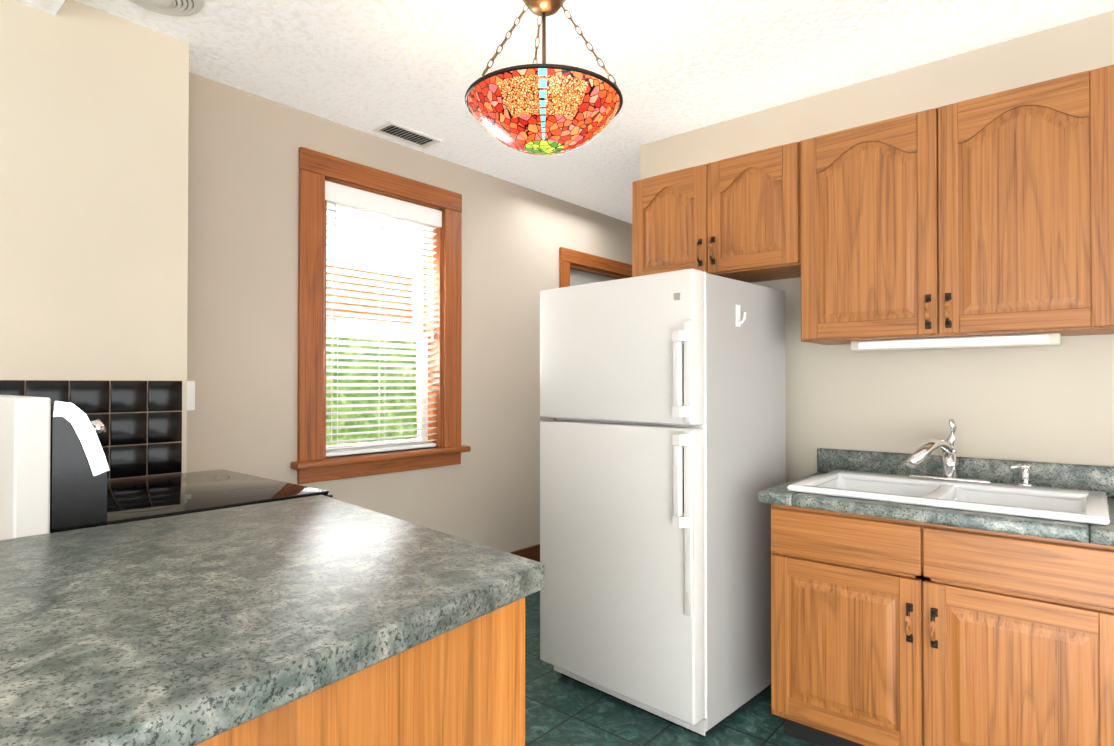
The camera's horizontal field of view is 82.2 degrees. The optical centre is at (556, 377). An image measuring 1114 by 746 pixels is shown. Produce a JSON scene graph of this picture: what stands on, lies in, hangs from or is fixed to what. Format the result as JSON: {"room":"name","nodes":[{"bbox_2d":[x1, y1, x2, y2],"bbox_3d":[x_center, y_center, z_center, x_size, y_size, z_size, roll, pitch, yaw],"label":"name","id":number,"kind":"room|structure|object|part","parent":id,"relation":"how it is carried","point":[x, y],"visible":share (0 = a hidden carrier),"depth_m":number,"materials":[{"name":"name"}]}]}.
{"room":"kitchen","nodes":[
{"label":"kitchen","id":0,"kind":"room"},
{"bbox_2d":[0,0,188,472],"bbox_3d":[-2.740,0.012,0.777,0.230,2.450,4.125,0,-1,40],"label":"wall","id":1,"kind":"structure","parent":0,"point":[94,109],"depth_m":2.06,"materials":[{"name":"paint"}]},
{"bbox_2d":[0,380,181,479],"bbox_3d":[-1.502,0.280,2.050,0.011,0.542,0.544,0,-1,40],"label":"tile backsplash","id":2,"kind":"structure","parent":1,"relation":"attached to","point":[141,421],"depth_m":2.13,"materials":[{"name":"black tile"}]},
{"bbox_2d":[186,72,631,552],"bbox_3d":[-1.749,0.026,2.280,0.200,2.450,7.900,0,-1,40],"label":"wall","id":3,"kind":"structure","parent":0,"point":[242,294],"depth_m":2.98,"materials":[{"name":"beige paint"}]},
{"bbox_2d":[187,381,194,409],"bbox_3d":[-1.446,0.071,2.475,0.009,0.115,0.080,0,-1,40],"label":"outlet","id":4,"kind":"object","parent":3,"relation":"attached to","point":[190,395],"visible":0.46,"depth_m":2.49,"materials":[{"name":"white plastic"}]},
{"bbox_2d":[291,147,470,483],"bbox_3d":[-0.899,-0.272,3.236,0.265,1.495,1.000,0,-1,40],"label":"window","id":5,"kind":"structure","parent":3,"relation":"in","point":[312,464],"depth_m":3.14,"materials":[{"name":"brown wood"}]},
{"bbox_3d":[-0.952,-0.261,3.282,0.075,1.275,0.664,0,-1,40],"label":"window sash","id":6,"kind":"part","parent":5,"relation":"part of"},
{"bbox_2d":[325,181,441,456],"bbox_3d":[-0.873,-0.266,3.214,0.075,1.276,0.688,0,-1,40],"label":"window blinds","id":7,"kind":"object","parent":5,"relation":"attached to","point":[378,204],"visible":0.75,"depth_m":3.19,"materials":[{"name":"white plastic"}]},
{"bbox_2d":[509,544,539,561],"bbox_3d":[-0.334,1.159,3.773,0.016,0.215,3.575,0,-1,40],"label":"baseboard","id":8,"kind":"structure","parent":3,"relation":"attached to","point":[532,552],"depth_m":3.96,"materials":[{"name":"brown wood"}]},
{"bbox_2d":[570,269,616,285],"bbox_3d":[0.310,0.259,4.610,0.128,2.010,0.780,0,-1,40],"label":"back door","id":9,"kind":"structure","parent":3,"relation":"in","point":[578,277],"depth_m":4.52,"materials":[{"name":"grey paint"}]},
{"bbox_2d":[559,247,631,287],"bbox_3d":[0.270,0.210,4.644,0.224,2.130,1.000,0,-1,40],"label":"door frame","id":10,"kind":"structure","parent":3,"relation":"attached to","point":[569,259],"depth_m":4.43,"materials":[{"name":"brown wood"}]},
{"bbox_2d":[75,0,1113,223],"bbox_3d":[0.235,-1.265,0.612,5.400,0.100,7.900,0,-1,40],"label":"ceiling","id":11,"kind":"structure","parent":0,"point":[674,67],"depth_m":2.35,"materials":[{"name":"white paint"}]},
{"bbox_2d":[13,0,64,14],"bbox_3d":[-1.045,-1.195,-0.899,5.000,0.070,3.740,0,-1,40],"label":"beam","id":12,"kind":"structure","parent":11,"relation":"attached to","point":[51,6],"depth_m":1.94,"materials":[{"name":"white paint"}]},
{"bbox_2d":[129,0,203,16],"bbox_3d":[-1.242,-1.186,1.993,0.244,0.030,0.244,0,-1,40],"label":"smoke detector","id":13,"kind":"object","parent":11,"relation":"in","point":[180,8],"visible":1,"depth_m":2.04,"materials":[{"name":"white plastic"}]},
{"bbox_2d":[371,121,441,147],"bbox_3d":[-0.733,-1.185,3.128,0.150,0.010,0.310,0,-1,40],"label":"ceiling vent","id":14,"kind":"object","parent":11,"relation":"in","point":[404,134],"visible":0.98,"depth_m":3.12,"materials":[{"name":"white metal"}]},
{"bbox_2d":[465,0,622,155],"bbox_3d":[-0.040,-0.949,1.956,0.482,0.506,0.482,0,-1,40],"label":"pendant lamp","id":15,"kind":"object","parent":11,"relation":"hanging from","point":[544,108],"visible":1,"depth_m":1.83,"materials":[{"name":"multicoloured glass"}]},
{"bbox_2d":[525,590,818,745],"bbox_3d":[0.235,1.285,0.587,5.400,0.100,7.900,0,-1,40],"label":"floor","id":16,"kind":"structure","parent":0,"point":[561,709],"depth_m":2.33,"materials":[{"name":"green tile"}]},
{"bbox_2d":[0,395,332,539],"bbox_3d":[-1.161,0.647,1.854,0.776,1.200,0.775,0,-1,40],"label":"range","id":17,"kind":"object","parent":16,"relation":"on","point":[85,492],"depth_m":1.40,"materials":[{"name":"white metal"}]},
{"bbox_3d":[-1.392,0.645,1.581,0.776,1.200,0.060,0,-1,40],"label":"white stove back panel","id":18,"kind":"part","parent":17,"relation":"part of","materials":[{"name":"white metal"}]},
{"bbox_2d":[195,597,524,745],"bbox_3d":[-1.028,0.801,0.481,1.139,0.866,2.458,0,-1,40],"label":"base cabinet","id":19,"kind":"object","parent":16,"relation":"on","point":[463,685],"visible":0.23,"depth_m":0.92,"materials":[{"name":"brown wood"}]},
{"bbox_2d":[0,495,543,745],"bbox_3d":[-1.033,0.343,0.491,1.195,0.046,2.499,0,-1,40],"label":"countertop","id":20,"kind":"structure","parent":19,"relation":"on","point":[192,629],"depth_m":0.90,"materials":[{"name":"green laminate"}]},
{"bbox_2d":[539,269,785,736],"bbox_3d":[0.439,0.446,2.622,0.775,1.618,0.742,-1,-1,44],"label":"refrigerator","id":21,"kind":"object","parent":16,"relation":"on","point":[663,431],"visible":0.98,"depth_m":2.34,"materials":[{"name":"white metal"}]},
{"bbox_2d":[1091,543,1113,745],"bbox_3d":[1.953,0.835,1.540,0.984,0.818,0.627,0,-1,40],"label":"base cabinet","id":22,"kind":"object","parent":16,"relation":"on","point":[1102,556],"depth_m":1.62,"materials":[{"name":"brown wood"}]},
{"bbox_2d":[758,448,1113,545],"bbox_3d":[1.614,0.414,1.829,1.890,0.254,0.635,0,-1,40],"label":"countertop","id":23,"kind":"structure","parent":22,"relation":"on","point":[1064,501],"depth_m":2.10,"materials":[{"name":"green laminate"}]},
{"bbox_2d":[905,419,1032,487],"bbox_3d":[1.392,0.259,2.183,0.366,0.218,0.251,0,-1,40],"label":"faucet","id":24,"kind":"object","parent":23,"relation":"on","point":[920,454],"visible":1,"depth_m":2.24,"materials":[{"name":"silver metal"}]},
{"bbox_2d":[640,10,1113,481],"bbox_3d":[2.018,0.024,1.986,4.070,2.450,0.120,0,-1,40],"label":"wall","id":25,"kind":"structure","parent":0,"point":[1052,404],"depth_m":2.41,"materials":[{"name":"beige paint"}]},
{"bbox_2d":[632,141,799,282],"bbox_3d":[0.732,-0.664,2.790,0.757,0.469,0.325,0,-1,40],"label":"upper cabinet","id":26,"kind":"object","parent":25,"relation":"attached to","point":[737,217],"depth_m":2.63,"materials":[{"name":"brown wood"}]},
{"bbox_2d":[776,65,1113,344],"bbox_3d":[1.352,-0.521,2.264,0.991,0.765,0.325,0,-1,40],"label":"upper cabinet","id":27,"kind":"object","parent":25,"relation":"attached to","point":[991,214],"depth_m":2.07,"materials":[{"name":"brown wood"}]},
{"bbox_2d":[851,332,1061,351],"bbox_3d":[1.368,-0.120,2.233,0.620,0.038,0.105,0,-1,40],"label":"under-cabinet light","id":28,"kind":"object","parent":27,"relation":"attached to","point":[1010,340],"visible":0.98,"depth_m":2.17,"materials":[{"name":"white plastic"}]},
{"label":"outside","id":29,"kind":"structure","parent":0,"visible":0},
{"bbox_2d":[326,208,416,445],"bbox_3d":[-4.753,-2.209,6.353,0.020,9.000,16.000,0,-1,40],"label":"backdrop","id":30,"kind":"structure","parent":29,"point":[362,429],"depth_m":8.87,"materials":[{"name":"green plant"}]}
]}

